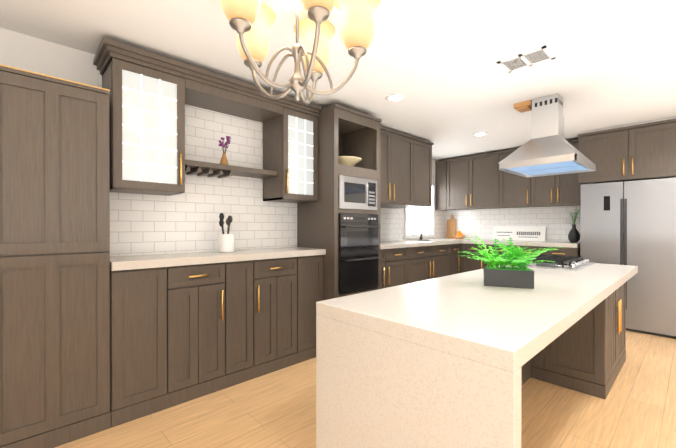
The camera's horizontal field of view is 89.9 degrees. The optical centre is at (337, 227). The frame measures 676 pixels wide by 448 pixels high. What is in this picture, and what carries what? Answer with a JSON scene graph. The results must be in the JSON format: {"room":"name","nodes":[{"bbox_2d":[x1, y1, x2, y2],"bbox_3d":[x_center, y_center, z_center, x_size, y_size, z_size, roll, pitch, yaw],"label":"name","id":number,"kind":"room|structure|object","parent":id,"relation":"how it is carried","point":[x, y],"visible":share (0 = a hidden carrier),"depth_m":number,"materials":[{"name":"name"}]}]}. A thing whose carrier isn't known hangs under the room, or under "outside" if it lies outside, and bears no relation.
{"room":"kitchen","nodes":[
{"label":"kitchen","id":0,"kind":"room"},
{"bbox_2d":[0,28,97,86],"bbox_3d":[-2.213,0.009,2.044,5.940,2.390,0.330,0,0,-44],"label":"wall","id":1,"kind":"structure","parent":0,"point":[28,53],"depth_m":2.15,"materials":[{"name":"white paint"}]},
{"bbox_2d":[98,70,296,256],"bbox_3d":[-1.041,-0.444,2.924,1.698,1.310,0.006,0,0,-44],"label":"wall tiles","id":2,"kind":"structure","parent":1,"relation":"attached to","point":[188,220],"depth_m":2.87,"materials":[{"name":"white tile"}]},
{"bbox_2d":[380,126,395,205],"bbox_3d":[0.252,-0.723,4.133,0.513,0.880,0.670,0,0,-44],"label":"upper cabinet","id":3,"kind":"object","parent":1,"relation":"attached to","point":[387,136],"depth_m":4.00,"materials":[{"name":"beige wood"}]},
{"bbox_2d":[219,136,230,164],"bbox_3d":[-0.936,-0.629,2.813,0.087,0.260,0.144,0,0,-44],"label":"vase","id":4,"kind":"object","parent":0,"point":[224,160],"visible":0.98,"depth_m":2.80,"materials":[{"name":"orange wood"}]},
{"bbox_2d":[0,0,675,160],"bbox_3d":[1.096,-1.232,0.776,9.200,0.100,6.920,0,0,-44],"label":"ceiling","id":5,"kind":"structure","parent":0,"point":[453,82],"depth_m":2.30,"materials":[{"name":"white paint"}]},
{"bbox_2d":[220,0,380,104],"bbox_3d":[-0.211,-0.889,1.581,0.750,0.588,0.774,0,0,-44],"label":"chandelier","id":6,"kind":"object","parent":5,"relation":"hanging from","point":[251,22],"visible":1,"depth_m":1.59,"materials":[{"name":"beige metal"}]},
{"bbox_2d":[386,94,405,101],"bbox_3d":[0.527,-1.185,3.104,0.180,0.008,0.180,0,0,-44],"label":"recessed light","id":7,"kind":"object","parent":5,"relation":"in","point":[395,97],"visible":1,"depth_m":3.09,"materials":[{"name":"white"}]},
{"bbox_2d":[473,132,487,135],"bbox_3d":[1.818,-1.188,4.330,0.180,0.008,0.180,0,0,-44],"label":"recessed light","id":8,"kind":"object","parent":5,"relation":"in","point":[480,134],"visible":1,"depth_m":4.32,"materials":[{"name":"white"}]},
{"bbox_2d":[514,100,531,112],"bbox_3d":[1.799,-1.159,3.260,0.160,0.058,0.146,0,0,-44],"label":"mounting block","id":9,"kind":"object","parent":5,"relation":"attached to","point":[524,106],"visible":0.82,"depth_m":3.22,"materials":[{"name":"brown wood"}]},
{"bbox_2d":[497,45,555,72],"bbox_3d":[1.329,-1.182,2.397,0.230,0.008,0.310,0,0,-44],"label":"ceiling vent","id":10,"kind":"object","parent":5,"relation":"in","point":[539,55],"visible":1,"depth_m":2.39,"materials":[{"name":"white metal"}]},
{"bbox_2d":[498,93,595,177],"bbox_3d":[1.942,-0.859,3.139,0.760,0.658,0.600,0,0,-44],"label":"range hood","id":11,"kind":"object","parent":5,"relation":"hanging from","point":[547,149],"visible":1,"depth_m":3.03,"materials":[{"name":"silver metal"}]},
{"bbox_2d":[55,330,675,447],"bbox_3d":[1.096,1.258,0.784,9.200,0.100,6.920,0,0,-44],"label":"floor","id":12,"kind":"structure","parent":0,"point":[636,408],"depth_m":2.17,"materials":[{"name":"brown wood"}]},
{"bbox_2d":[0,64,110,447],"bbox_3d":[-1.818,0.191,1.872,0.876,2.026,0.444,0,0,-44],"label":"pantry cabinet","id":13,"kind":"object","parent":12,"relation":"on","point":[54,266],"visible":1,"depth_m":1.85,"materials":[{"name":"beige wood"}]},
{"bbox_2d":[110,265,180,427],"bbox_3d":[-1.370,0.730,2.316,0.375,0.944,0.420,0,0,-44],"label":"base cabinet","id":14,"kind":"object","parent":12,"relation":"on","point":[145,304],"depth_m":2.16,"materials":[{"name":"beige wood"}]},
{"bbox_2d":[110,247,324,272],"bbox_3d":[-0.882,0.231,2.757,1.692,0.052,0.450,0,0,-44],"label":"countertop","id":15,"kind":"structure","parent":14,"relation":"on","point":[153,261],"depth_m":2.47,"materials":[{"name":"beige stone"}]},
{"bbox_2d":[218,213,234,252],"bbox_3d":[-0.917,0.042,2.785,0.130,0.323,0.132,0,0,-44],"label":"utensil crock","id":16,"kind":"object","parent":15,"relation":"on","point":[226,243],"visible":1,"depth_m":2.74,"materials":[{"name":"white ceramic"}]},
{"bbox_2d":[181,261,236,403],"bbox_3d":[-1.131,0.730,2.543,0.525,0.944,0.420,0,0,-44],"label":"base cabinet","id":17,"kind":"object","parent":12,"relation":"on","point":[186,327],"depth_m":2.44,"materials":[{"name":"beige wood"}]},
{"bbox_2d":[237,261,264,383],"bbox_3d":[-0.899,0.729,2.763,0.355,0.944,0.420,0,0,-44],"label":"base cabinet","id":18,"kind":"object","parent":12,"relation":"on","point":[250,274],"depth_m":2.67,"materials":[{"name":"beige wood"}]},
{"bbox_2d":[265,257,304,374],"bbox_3d":[-0.657,0.728,2.992,0.550,0.944,0.420,0,0,-44],"label":"base cabinet","id":19,"kind":"object","parent":12,"relation":"on","point":[284,276],"depth_m":2.90,"materials":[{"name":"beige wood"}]},
{"bbox_2d":[305,257,322,360],"bbox_3d":[-0.412,0.728,3.225,0.367,0.944,0.420,0,0,-44],"label":"base cabinet","id":20,"kind":"object","parent":12,"relation":"on","point":[313,265],"depth_m":3.11,"materials":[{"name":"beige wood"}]},
{"bbox_2d":[297,103,381,299],"bbox_3d":[0.018,0.034,3.524,0.662,2.330,0.575,0,0,-44],"label":"tall cabinet","id":21,"kind":"object","parent":12,"relation":"on","point":[344,131],"visible":0.38,"depth_m":3.25,"materials":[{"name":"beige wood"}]},
{"bbox_2d":[338,156,361,165],"bbox_3d":[0.062,-0.663,3.464,0.370,0.140,0.370,0,0,-44],"label":"bowl","id":22,"kind":"object","parent":21,"relation":"in","point":[349,160],"visible":0.54,"depth_m":3.35,"materials":[{"name":"beige ceramic"}]},
{"bbox_2d":[338,175,376,209],"bbox_3d":[0.051,-0.333,3.488,0.542,0.308,0.511,0,0,-44],"label":"microwave","id":23,"kind":"object","parent":21,"relation":"in","point":[356,193],"visible":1,"depth_m":3.29,"materials":[{"name":"silver metal"}]},
{"bbox_2d":[338,213,378,292],"bbox_3d":[0.050,0.237,3.490,0.542,0.737,0.589,0,0,-44],"label":"wall oven","id":24,"kind":"object","parent":21,"relation":"in","point":[358,251],"visible":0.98,"depth_m":3.28,"materials":[{"name":"black"}]},
{"bbox_2d":[380,250,391,288],"bbox_3d":[0.228,0.727,4.170,0.523,0.940,0.590,0,0,-44],"label":"base cabinet","id":25,"kind":"object","parent":12,"relation":"on","point":[385,255],"depth_m":4.10,"materials":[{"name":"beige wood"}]},
{"bbox_2d":[392,246,411,286],"bbox_3d":[0.541,0.726,4.468,0.580,0.940,0.590,0,0,-44],"label":"base cabinet","id":26,"kind":"object","parent":12,"relation":"on","point":[401,259],"depth_m":4.33,"materials":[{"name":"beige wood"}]},
{"bbox_2d":[412,246,435,282],"bbox_3d":[0.911,0.725,4.819,0.680,0.940,0.590,0,0,-44],"label":"base cabinet","id":27,"kind":"object","parent":12,"relation":"on","point":[423,257],"depth_m":4.68,"materials":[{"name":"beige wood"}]},
{"bbox_2d":[380,242,435,249],"bbox_3d":[0.600,0.231,4.500,1.518,0.050,0.620,0,0,-44],"label":"countertop","id":28,"kind":"structure","parent":27,"relation":"on","point":[383,245],"depth_m":4.34,"materials":[{"name":"beige stone"}]},
{"bbox_2d":[436,258,459,277],"bbox_3d":[1.401,0.844,5.284,0.780,0.700,0.590,0,0,-44],"label":"base cabinet","id":29,"kind":"object","parent":12,"relation":"on","point":[444,266],"depth_m":5.14,"materials":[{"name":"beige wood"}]},
{"bbox_2d":[460,242,487,272],"bbox_3d":[2.285,0.723,5.413,0.680,0.940,0.480,0,0,-44],"label":"base cabinet","id":30,"kind":"object","parent":12,"relation":"on","point":[467,264],"depth_m":5.26,"materials":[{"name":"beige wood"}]},
{"bbox_2d":[420,238,579,245],"bbox_3d":[2.433,0.229,5.190,0.770,0.050,2.145,0,0,-44],"label":"countertop","id":31,"kind":"structure","parent":30,"relation":"on","point":[514,242],"depth_m":4.83,"materials":[{"name":"beige stone"}]},
{"bbox_2d":[420,220,430,239],"bbox_3d":[1.434,0.044,5.485,0.119,0.316,0.209,0,0,-44],"label":"faucet","id":32,"kind":"object","parent":31,"relation":"on","point":[421,237],"visible":0.98,"depth_m":5.50,"materials":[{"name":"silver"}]},
{"bbox_2d":[446,215,455,238],"bbox_3d":[2.043,-0.015,6.112,0.067,0.430,0.170,0,0,-44],"label":"cutting board","id":33,"kind":"object","parent":31,"relation":"on","point":[451,228],"visible":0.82,"depth_m":6.10,"materials":[{"name":"brown wood"}]},
{"bbox_2d":[453,230,464,238],"bbox_3d":[2.090,0.125,5.833,0.220,0.152,0.220,0,0,-44],"label":"bowl","id":34,"kind":"object","parent":31,"relation":"on","point":[459,235],"visible":1,"depth_m":5.78,"materials":[{"name":"brown wood"}]},
{"bbox_2d":[493,226,545,240],"bbox_3d":[2.813,0.092,5.293,0.055,0.220,0.760,0,0,-44],"label":"kitchen sign","id":35,"kind":"object","parent":31,"relation":"on","point":[529,233],"visible":0.98,"depth_m":5.26,"materials":[{"name":"white"}]},
{"bbox_2d":[568,207,580,242],"bbox_3d":[3.203,-0.043,4.560,0.223,0.495,0.178,0,0,-44],"label":"vase","id":36,"kind":"object","parent":31,"relation":"on","point":[573,235],"visible":0.98,"depth_m":4.54,"materials":[{"name":"black ceramic"}]},
{"bbox_2d":[316,263,637,447],"bbox_3d":[1.297,0.775,2.321,3.030,0.855,0.876,0,0,-44],"label":"kitchen island","id":37,"kind":"object","parent":12,"relation":"on","point":[458,360],"visible":0.9,"depth_m":1.38,"materials":[{"name":"white stone"}]},
{"bbox_2d":[459,236,560,288],"bbox_3d":[0.988,0.201,2.019,0.493,0.294,0.570,0,0,-44],"label":"potted plant","id":38,"kind":"object","parent":37,"relation":"on","point":[503,275],"visible":1,"depth_m":1.98,"materials":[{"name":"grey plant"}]},
{"bbox_2d":[526,254,594,270],"bbox_3d":[1.999,0.314,3.141,0.760,0.060,0.500,0,0,-44],"label":"cooktop","id":39,"kind":"object","parent":37,"relation":"in","point":[574,263],"visible":0.67,"depth_m":2.96,"materials":[{"name":"silver metal"}]},
{"bbox_2d":[488,242,515,265],"bbox_3d":[2.565,0.724,5.168,0.610,0.940,0.500,0,0,-44],"label":"base cabinet","id":40,"kind":"object","parent":12,"relation":"on","point":[489,243],"depth_m":4.96,"materials":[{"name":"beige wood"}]},
{"bbox_2d":[516,246,547,255],"bbox_3d":[2.828,0.725,4.891,0.610,0.940,0.505,0,0,-44],"label":"base cabinet","id":41,"kind":"object","parent":12,"relation":"on","point":[535,248],"depth_m":4.61,"materials":[{"name":"brown wood"}]},
{"bbox_2d":[548,246,579,256],"bbox_3d":[3.074,0.726,4.632,0.610,0.940,0.450,0,0,-44],"label":"base cabinet","id":42,"kind":"object","parent":12,"relation":"on","point":[564,250],"depth_m":4.35,"materials":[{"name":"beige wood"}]},
{"bbox_2d":[580,177,675,338],"bbox_3d":[3.560,0.326,4.106,0.617,1.742,0.910,0,0,-44],"label":"refrigerator","id":43,"kind":"object","parent":12,"relation":"on","point":[633,223],"visible":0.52,"depth_m":3.82,"materials":[{"name":"grey metal"}]},
{"bbox_2d":[432,159,437,206],"bbox_3d":[-1.252,0.005,3.253,9.200,2.390,0.100,0,0,-44],"label":"wall","id":44,"kind":"structure","parent":0,"point":[433,172],"depth_m":5.99,"materials":[{"name":"white paint"}]},
{"bbox_2d":[380,131,415,207],"bbox_3d":[0.567,-0.724,4.432,0.565,0.880,0.670,0,0,-44],"label":"upper cabinet","id":45,"kind":"object","parent":44,"relation":"attached to","point":[405,143],"depth_m":4.25,"materials":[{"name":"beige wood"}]},
{"bbox_2d":[388,138,431,208],"bbox_3d":[0.881,-0.725,4.730,0.510,0.880,0.670,0,0,-44],"label":"upper cabinet","id":46,"kind":"object","parent":44,"relation":"attached to","point":[423,147],"depth_m":4.55,"materials":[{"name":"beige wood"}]},
{"bbox_2d":[380,207,444,240],"bbox_3d":[0.900,-0.076,5.223,2.951,0.580,0.006,0,0,-44],"label":"wall tile","id":47,"kind":"structure","parent":44,"relation":"attached to","point":[391,224],"depth_m":5.24,"materials":[{"name":"white tile"}]},
{"bbox_2d":[403,184,435,237],"bbox_3d":[1.370,-0.293,5.632,0.920,0.930,0.045,0,0,-44],"label":"window","id":48,"kind":"structure","parent":44,"relation":"in","point":[415,218],"depth_m":5.63,"materials":[{"name":"white glass"}]},
{"bbox_2d":[436,159,447,209],"bbox_3d":[1.941,-0.739,6.017,0.340,0.860,0.263,0,0,-44],"label":"upper cabinet","id":49,"kind":"object","parent":44,"relation":"attached to","point":[442,165],"depth_m":5.90,"materials":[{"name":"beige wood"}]},
{"bbox_2d":[448,156,471,209],"bbox_3d":[2.150,-0.738,5.797,0.340,0.860,0.453,0,0,-44],"label":"upper cabinet","id":50,"kind":"object","parent":0,"relation":"attached to","point":[459,169],"depth_m":5.67,"materials":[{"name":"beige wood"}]},
{"bbox_2d":[472,151,503,209],"bbox_3d":[2.435,-0.737,5.496,0.340,0.860,0.585,0,0,-44],"label":"upper cabinet","id":51,"kind":"object","parent":0,"relation":"attached to","point":[478,181],"depth_m":5.34,"materials":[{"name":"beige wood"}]},
{"bbox_2d":[504,148,543,207],"bbox_3d":[2.752,-0.736,5.162,0.340,0.860,0.546,0,0,-44],"label":"upper cabinet","id":52,"kind":"object","parent":0,"relation":"attached to","point":[519,191],"depth_m":5.02,"materials":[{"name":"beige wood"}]},
{"bbox_2d":[536,175,559,205],"bbox_3d":[3.009,-0.735,4.892,0.340,0.860,0.411,0,0,-44],"label":"upper cabinet","id":53,"kind":"object","parent":0,"relation":"attached to","point":[547,187],"depth_m":4.73,"materials":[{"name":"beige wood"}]},
{"bbox_2d":[560,139,580,205],"bbox_3d":[3.202,-0.735,4.688,0.340,0.860,0.363,0,0,-44],"label":"upper cabinet","id":54,"kind":"object","parent":0,"relation":"attached to","point":[570,190],"depth_m":4.54,"materials":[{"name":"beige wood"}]},
{"bbox_2d":[578,116,675,133],"bbox_3d":[3.575,-1.180,4.119,0.598,0.024,0.970,0,0,-44],"label":"wall","id":55,"kind":"structure","parent":0,"point":[628,125],"depth_m":3.91,"materials":[{"name":"white paint"}]},
{"bbox_3d":[3.087,-0.001,5.146,0.100,2.390,3.130,0,0,-44],"label":"wall","id":56,"kind":"structure","parent":0,"visible":0},
{"bbox_2d":[445,206,580,241],"bbox_3d":[2.715,-0.077,5.461,0.006,0.580,2.145,0,0,-44],"label":"wall tile","id":57,"kind":"structure","parent":56,"relation":"attached to","point":[557,221],"depth_m":5.35,"materials":[{"name":"white tile"}]},
{"bbox_2d":[578,118,675,184],"bbox_3d":[3.556,-0.857,4.102,0.634,0.612,0.965,0,0,-44],"label":"upper cabinet","id":58,"kind":"object","parent":56,"relation":"attached to","point":[646,151],"visible":0.98,"depth_m":3.88,"materials":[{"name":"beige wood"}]}
]}

